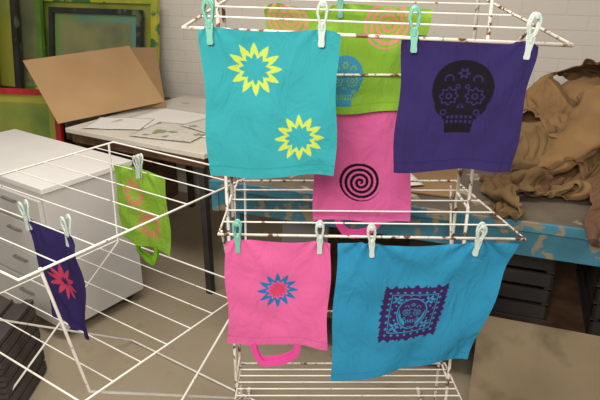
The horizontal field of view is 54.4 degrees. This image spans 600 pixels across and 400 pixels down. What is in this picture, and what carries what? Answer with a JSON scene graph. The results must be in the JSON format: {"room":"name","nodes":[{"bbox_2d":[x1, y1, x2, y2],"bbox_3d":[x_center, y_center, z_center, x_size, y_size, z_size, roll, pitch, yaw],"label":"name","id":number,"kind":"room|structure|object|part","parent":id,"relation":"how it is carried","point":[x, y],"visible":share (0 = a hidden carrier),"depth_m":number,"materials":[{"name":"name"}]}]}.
{"room":"print shop","nodes":[
{"label":"print shop","id":0,"kind":"room"},
{"bbox_2d":[0,191,474,399],"bbox_3d":[0.000,0.781,2.473,9.000,0.100,9.000,9,24,20],"label":"floor","id":1,"kind":"structure","parent":0,"point":[157,374],"depth_m":2.59,"materials":[{"name":"concrete"}]},
{"bbox_2d":[0,299,46,399],"bbox_3d":[-1.304,0.620,2.264,0.472,0.351,0.310,0,22,0],"label":"trays","id":2,"kind":"object","parent":1,"relation":"on","point":[16,344],"visible":0.94,"depth_m":2.25,"materials":[{"name":"grey plastic"}]},
{"bbox_2d":[0,88,63,141],"bbox_3d":[-1.713,-0.239,3.652,0.587,0.886,0.222,4,22,10],"label":"screen","id":3,"kind":"object","parent":1,"relation":"on","point":[26,110],"visible":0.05,"depth_m":3.60,"materials":[{"name":"red paint"}]},
{"bbox_2d":[0,129,142,332],"bbox_3d":[-1.329,0.132,2.945,0.980,0.750,0.495,15,26,32],"label":"base cabinet","id":4,"kind":"object","parent":1,"relation":"on","point":[18,148],"visible":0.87,"depth_m":2.67,"materials":[{"name":"white laminate"}]},
{"bbox_2d":[63,97,177,200],"bbox_3d":[-1.929,-0.437,4.379,1.990,0.730,0.500,9,24,20],"label":"storage shelf","id":5,"kind":"object","parent":1,"relation":"on","point":[171,187],"visible":0.16,"depth_m":4.22,"materials":[{"name":"brown wood"}]},
{"bbox_2d":[0,0,23,88],"bbox_3d":[-2.161,-1.188,4.134,0.440,0.836,0.147,9,24,20],"label":"screen","id":6,"kind":"object","parent":5,"relation":"on","point":[11,69],"visible":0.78,"depth_m":4.11,"materials":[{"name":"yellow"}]},
{"bbox_2d":[18,0,45,88],"bbox_3d":[-2.001,-1.201,4.153,0.440,0.846,0.148,9,24,20],"label":"screen","id":7,"kind":"object","parent":5,"relation":"on","point":[31,18],"visible":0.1,"depth_m":4.12,"materials":[{"name":"green paint"}]},
{"bbox_2d":[48,7,142,56],"bbox_3d":[-1.384,-0.977,3.933,0.760,0.596,0.137,9,24,20],"label":"screen","id":8,"kind":"object","parent":5,"relation":"on","point":[71,30],"visible":0.54,"depth_m":3.91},
{"bbox_2d":[43,0,159,68],"bbox_3d":[-1.410,-1.055,4.018,1.030,0.676,0.138,9,24,20],"label":"screen","id":9,"kind":"object","parent":5,"relation":"on","point":[151,8],"visible":0.29,"depth_m":3.86,"materials":[{"name":"yellow paint"}]},
{"bbox_2d":[0,141,254,399],"bbox_3d":[-0.693,0.406,2.001,0.719,0.940,0.855,14,26,31],"label":"drying rack","id":10,"kind":"object","parent":1,"relation":"on","point":[40,270],"visible":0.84,"depth_m":1.93,"materials":[{"name":"white metal"}]},
{"bbox_2d":[17,199,32,230],"bbox_3d":[-0.761,0.043,1.617,0.026,0.089,0.028,14,26,30],"label":"peg","id":11,"kind":"object","parent":10,"relation":"attached to","point":[25,213],"visible":1,"depth_m":1.61,"materials":[{"name":"plastic"}]},
{"bbox_2d":[28,219,89,339],"bbox_3d":[-0.672,0.219,1.633,0.224,0.320,0.033,15,26,32],"label":"tote bag","id":12,"kind":"object","parent":10,"relation":"hanging from","point":[65,280],"visible":0.84,"depth_m":1.62,"materials":[{"name":"fabric"}]},
{"bbox_2d":[59,214,71,246],"bbox_3d":[-0.608,0.080,1.523,0.024,0.089,0.028,14,26,31],"label":"peg","id":13,"kind":"object","parent":10,"relation":"attached to","point":[67,231],"visible":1,"depth_m":1.51,"materials":[{"name":"plastic"}]},
{"bbox_3d":[-0.672,0.353,2.010,0.715,0.007,0.725,14,26,31],"label":"frame","id":14,"kind":"part","parent":10,"relation":"part of","materials":[{"name":"white metal"}]},
{"bbox_3d":[-0.691,-0.026,1.825,0.715,0.007,0.855,14,26,31],"label":"frame","id":15,"kind":"part","parent":10,"relation":"part of","materials":[{"name":"white metal"}]},
{"bbox_2d":[132,154,140,178],"bbox_3d":[-0.560,-0.114,2.010,0.024,0.089,0.028,14,26,31],"label":"peg","id":16,"kind":"object","parent":10,"relation":"attached to","point":[133,156],"visible":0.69,"depth_m":2.00,"materials":[{"name":"plastic"}]},
{"bbox_2d":[135,153,143,178],"bbox_3d":[-0.548,-0.115,1.993,0.026,0.089,0.028,13,25,29],"label":"peg","id":17,"kind":"object","parent":10,"relation":"attached to","point":[139,167],"visible":1,"depth_m":1.99,"materials":[{"name":"plastic"}]},
{"bbox_2d":[113,164,170,265],"bbox_3d":[-0.559,0.060,2.080,0.264,0.370,0.027,15,26,32],"label":"tote bag","id":18,"kind":"object","parent":10,"relation":"hanging from","point":[156,234],"visible":0.95,"depth_m":2.06,"materials":[{"name":"fabric"}]},
{"bbox_3d":[-0.557,0.193,2.129,0.117,0.087,0.014,14,26,32],"label":"handle","id":19,"kind":"part","parent":18,"relation":"part of","materials":[{"name":"green fabric"}]},
{"bbox_3d":[-0.552,0.186,2.134,0.117,0.079,0.014,14,26,32],"label":"handle","id":20,"kind":"part","parent":18,"relation":"part of","materials":[{"name":"green fabric"}]},
{"bbox_2d":[65,96,214,294],"bbox_3d":[-0.616,-0.097,3.469,0.950,0.780,0.970,12,25,28],"label":"work table","id":21,"kind":"object","parent":1,"relation":"on","point":[196,150],"visible":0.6,"depth_m":2.98,"materials":[{"name":"metal"}]},
{"bbox_2d":[23,46,163,123],"bbox_3d":[-1.209,-0.701,3.463,0.678,0.334,0.377,-17,28,-37],"label":"cardboard sheet","id":22,"kind":"object","parent":21,"relation":"on","point":[82,85],"visible":1,"depth_m":3.44,"materials":[{"name":"brown cardboard"}]},
{"bbox_2d":[82,117,154,129],"bbox_3d":[-0.997,-0.424,3.219,0.320,0.006,0.240,2,22,5],"label":"paper sheet","id":23,"kind":"object","parent":21,"relation":"on","point":[102,122],"visible":1,"depth_m":3.22,"materials":[{"name":"white paper"}]},
{"bbox_2d":[108,47,165,107],"bbox_3d":[-1.020,-0.765,3.636,0.292,0.323,0.395,-7,23,-17],"label":"cardboard sheet","id":24,"kind":"object","parent":21,"relation":"on","point":[147,57],"visible":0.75,"depth_m":3.67,"materials":[{"name":"brown cardboard"}]},
{"bbox_2d":[112,108,205,137],"bbox_3d":[-0.610,-0.433,3.248,0.780,0.007,0.420,12,25,26],"label":"paper sheet","id":25,"kind":"object","parent":21,"relation":"on","point":[171,115],"visible":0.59,"depth_m":3.38,"materials":[{"name":"white paper"}]},
{"bbox_2d":[130,122,204,141],"bbox_3d":[-0.658,-0.360,3.058,0.360,0.005,0.300,8,23,19],"label":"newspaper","id":26,"kind":"object","parent":25,"relation":"on","point":[160,130],"visible":0.89,"depth_m":3.04,"materials":[{"name":"white paper"}]},
{"bbox_2d":[181,119,204,131],"bbox_3d":[-0.436,-0.403,3.152,0.340,0.006,0.280,19,29,39],"label":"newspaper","id":27,"kind":"object","parent":25,"relation":"on","point":[199,125],"visible":0.22,"depth_m":3.16,"materials":[{"name":"white paper"}]},
{"bbox_2d":[181,0,573,399],"bbox_3d":[0.162,0.175,1.717,0.801,1.580,0.748,0,22,0],"label":"drying rack","id":28,"kind":"object","parent":1,"relation":"on","point":[232,199],"visible":0.69,"depth_m":1.56,"materials":[{"name":"white metal"}]},
{"bbox_2d":[202,0,214,44],"bbox_3d":[-0.178,-0.350,1.143,0.025,0.089,0.028,0,22,0],"label":"peg","id":29,"kind":"object","parent":28,"relation":"attached to","point":[209,23],"visible":1,"depth_m":1.14,"materials":[{"name":"green plastic"}]},
{"bbox_2d":[232,219,241,252],"bbox_3d":[-0.158,0.092,1.479,0.025,0.089,0.028,0,22,0],"label":"peg","id":30,"kind":"object","parent":28,"relation":"attached to","point":[237,223],"visible":1,"depth_m":1.47,"materials":[{"name":"green plastic"}]},
{"bbox_2d":[198,27,340,178],"bbox_3d":[-0.061,-0.193,1.215,0.283,0.324,0.028,1,22,3],"label":"tea towel","id":31,"kind":"object","parent":28,"relation":"hanging from","point":[270,96],"visible":1,"depth_m":1.21,"materials":[{"name":"fabric"}]},
{"bbox_2d":[224,240,330,366],"bbox_3d":[-0.060,0.282,1.565,0.282,0.394,0.029,1,22,2],"label":"tote bag","id":32,"kind":"object","parent":28,"relation":"hanging from","point":[277,292],"visible":1,"depth_m":1.55,"materials":[{"name":"fabric"}]},
{"bbox_3d":[-0.069,0.417,1.627,0.142,0.079,0.011,1,22,2],"label":"handle","id":33,"kind":"part","parent":32,"relation":"part of","materials":[{"name":"pink fabric"}]},
{"bbox_3d":[-0.069,0.424,1.622,0.142,0.088,0.013,0,22,0],"label":"handle","id":34,"kind":"part","parent":32,"relation":"part of","materials":[{"name":"pink fabric"}]},
{"bbox_2d":[315,220,324,253],"bbox_3d":[0.050,0.095,1.473,0.025,0.089,0.028,0,22,0],"label":"peg","id":35,"kind":"object","parent":28,"relation":"attached to","point":[319,223],"visible":1,"depth_m":1.47,"materials":[{"name":"plastic"}]},
{"bbox_2d":[316,0,328,47],"bbox_3d":[0.043,-0.343,1.135,0.025,0.089,0.028,0,22,0],"label":"peg","id":36,"kind":"object","parent":28,"relation":"attached to","point":[321,25],"visible":1,"depth_m":1.13,"materials":[{"name":"plastic"}]},
{"bbox_2d":[337,0,343,17],"bbox_3d":[0.101,-0.499,1.451,0.024,0.089,0.028,0,22,0],"label":"peg","id":37,"kind":"object","parent":28,"relation":"attached to","point":[340,3],"visible":1,"depth_m":1.45,"materials":[{"name":"green plastic"}]},
{"bbox_2d":[264,3,432,113],"bbox_3d":[0.122,-0.363,1.513,0.424,0.282,0.024,0,22,1],"label":"tote bag","id":38,"kind":"object","parent":28,"relation":"hanging from","point":[354,94],"visible":0.48,"depth_m":1.50,"materials":[{"name":"fabric"}]},
{"bbox_3d":[0.150,0.588,1.882,0.705,0.007,0.195,0,22,0],"label":"tier frame","id":39,"kind":"part","parent":28,"relation":"part of","materials":[{"name":"white metal"}]},
{"bbox_2d":[312,110,410,234],"bbox_3d":[0.179,-0.085,1.667,0.291,0.421,0.026,0,22,1],"label":"tote bag","id":40,"kind":"object","parent":28,"relation":"hanging from","point":[364,177],"visible":0.67,"depth_m":1.68,"materials":[{"name":"fabric"}]},
{"bbox_3d":[0.171,0.072,1.734,0.142,0.067,0.013,1,22,1],"label":"handle","id":41,"kind":"part","parent":40,"relation":"part of","materials":[{"name":"pink fabric"}]},
{"bbox_3d":[0.171,0.078,1.727,0.142,0.073,0.015,0,22,0],"label":"handle","id":42,"kind":"part","parent":40,"relation":"part of","materials":[{"name":"pink fabric"}]},
{"bbox_3d":[0.175,0.018,1.663,0.776,0.017,0.456,0,22,0],"label":"tier frame","id":43,"kind":"part","parent":28,"relation":"part of","materials":[{"name":"white metal"}]},
{"bbox_2d":[367,223,376,257],"bbox_3d":[0.178,0.102,1.455,0.025,0.089,0.028,0,22,0],"label":"peg","id":44,"kind":"object","parent":28,"relation":"attached to","point":[371,241],"visible":1,"depth_m":1.45,"materials":[{"name":"plastic"}]},
{"bbox_3d":[0.145,-0.443,1.383,0.766,0.082,0.590,0,22,0],"label":"tier frame","id":45,"kind":"part","parent":28,"relation":"part of","materials":[{"name":"white metal"}]},
{"bbox_2d":[408,5,421,52],"bbox_3d":[0.222,-0.332,1.134,0.026,0.089,0.028,0,22,0],"label":"peg","id":46,"kind":"object","parent":28,"relation":"attached to","point":[414,31],"visible":1,"depth_m":1.13,"materials":[{"name":"green plastic"}]},
{"bbox_2d":[330,242,518,380],"bbox_3d":[0.315,0.303,1.547,0.460,0.444,0.055,0,22,0],"label":"tea towel","id":47,"kind":"object","parent":28,"relation":"hanging from","point":[400,307],"visible":1,"depth_m":1.54,"materials":[{"name":"fabric"}]},
{"bbox_3d":[0.315,0.303,1.548,0.460,0.444,0.054,0,22,0],"label":"panel","id":48,"kind":"part","parent":47,"relation":"part of","materials":[{"name":"fabric"}]},
{"bbox_2d":[393,35,538,172],"bbox_3d":[0.329,-0.186,1.190,0.265,0.292,0.020,3,22,6],"label":"tote bag","id":49,"kind":"object","parent":28,"relation":"hanging from","point":[461,105],"visible":1,"depth_m":1.19,"materials":[{"name":"fabric"}]},
{"bbox_2d":[472,222,487,256],"bbox_3d":[0.444,0.098,1.439,0.030,0.088,0.028,0,22,0],"label":"peg","id":50,"kind":"object","parent":28,"relation":"attached to","point":[478,240],"visible":1,"depth_m":1.43,"materials":[{"name":"plastic"}]},
{"bbox_2d":[523,12,542,59],"bbox_3d":[0.446,-0.315,1.119,0.028,0.089,0.028,0,22,0],"label":"peg","id":51,"kind":"object","parent":28,"relation":"attached to","point":[530,38],"visible":1,"depth_m":1.11,"materials":[{"name":"plastic"}]},
{"bbox_2d":[209,169,599,346],"bbox_3d":[1.008,0.194,2.722,2.400,0.802,1.432,8,23,18],"label":"bench","id":52,"kind":"object","parent":1,"relation":"on","point":[549,231],"visible":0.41,"depth_m":2.15,"materials":[{"name":"blue paint"}]},
{"bbox_2d":[282,220,328,242],"bbox_3d":[0.020,0.199,2.666,0.220,0.422,0.089,8,23,18],"label":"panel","id":53,"kind":"object","parent":52,"relation":"on","point":[288,228],"visible":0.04,"depth_m":2.66,"materials":[{"name":"grey"}]},
{"bbox_2d":[411,168,462,197],"bbox_3d":[0.446,-0.095,2.357,0.380,0.006,0.350,8,23,18],"label":"cardboard sheet","id":54,"kind":"object","parent":52,"relation":"on","point":[450,174],"visible":0.36,"depth_m":2.27,"materials":[{"name":"brown cardboard"}]},
{"bbox_2d":[411,173,423,185],"bbox_3d":[0.329,-0.082,2.299,0.260,0.006,0.190,-4,22,-11],"label":"paper sheet","id":55,"kind":"object","parent":54,"relation":"on","point":[413,177],"visible":0.06,"depth_m":2.26,"materials":[{"name":"white paper"}]},
{"bbox_2d":[407,239,557,323],"bbox_3d":[0.849,0.226,2.735,0.600,0.320,0.600,8,23,18],"label":"crate","id":56,"kind":"object","parent":52,"relation":"on","point":[525,291],"visible":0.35,"depth_m":2.42,"materials":[{"name":"black wood"}]},
{"bbox_2d":[484,110,599,203],"bbox_3d":[0.984,-0.196,2.247,0.489,0.261,0.676,7,23,17],"label":"jacket","id":57,"kind":"object","parent":52,"relation":"on","point":[512,188],"visible":0.56,"depth_m":2.20,"materials":[{"name":"fabric"}]},
{"bbox_2d":[515,145,593,176],"bbox_3d":[1.040,-0.215,2.396,0.406,0.202,0.348,0,22,0],"label":"folded clothes","id":58,"kind":"object","parent":52,"relation":"on","point":[579,167],"visible":0.02,"depth_m":2.27,"materials":[{"name":"brown fabric"}]},
{"bbox_2d":[523,167,599,241],"bbox_3d":[1.161,0.009,1.948,0.781,0.189,0.443,9,24,21],"label":"jacket","id":59,"kind":"object","parent":52,"relation":"on","point":[587,227],"visible":0.95,"depth_m":2.04,"materials":[{"name":"fabric"}]},
{"bbox_2d":[550,76,599,111],"bbox_3d":[1.273,-0.368,2.574,0.664,0.352,0.553,0,22,0],"label":"folded clothes","id":60,"kind":"object","parent":52,"relation":"on","point":[566,94],"visible":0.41,"depth_m":2.47,"materials":[{"name":"fabric"}]},
{"bbox_2d":[507,58,599,177],"bbox_3d":[1.168,-0.375,2.477,0.803,0.409,0.820,0,22,0],"label":"fabric","id":61,"kind":"object","parent":60,"relation":"on","point":[579,140],"visible":0.7,"depth_m":2.24,"materials":[{"name":"fabric"}]},
{"bbox_2d":[576,264,599,335],"bbox_3d":[1.537,0.312,2.443,0.600,0.380,0.600,8,23,18],"label":"crate","id":62,"kind":"object","parent":52,"relation":"on","point":[588,277],"visible":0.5,"depth_m":2.38,"materials":[{"name":"black wood"}]},
{"bbox_2d":[468,316,599,399],"bbox_3d":[1.100,0.735,1.920,1.050,0.368,0.407,8,23,18],"label":"plywood sheet","id":63,"kind":"object","parent":1,"relation":"on","point":[513,360],"visible":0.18,"depth_m":2.07,"materials":[{"name":"beige wood"}]},
{"bbox_2d":[65,0,599,193],"bbox_3d":[0.060,-1.237,3.595,6.500,2.800,0.102,9,24,20],"label":"wall","id":64,"kind":"structure","parent":0,"point":[577,22],"depth_m":3.29,"materials":[{"name":"paint"}]}
]}

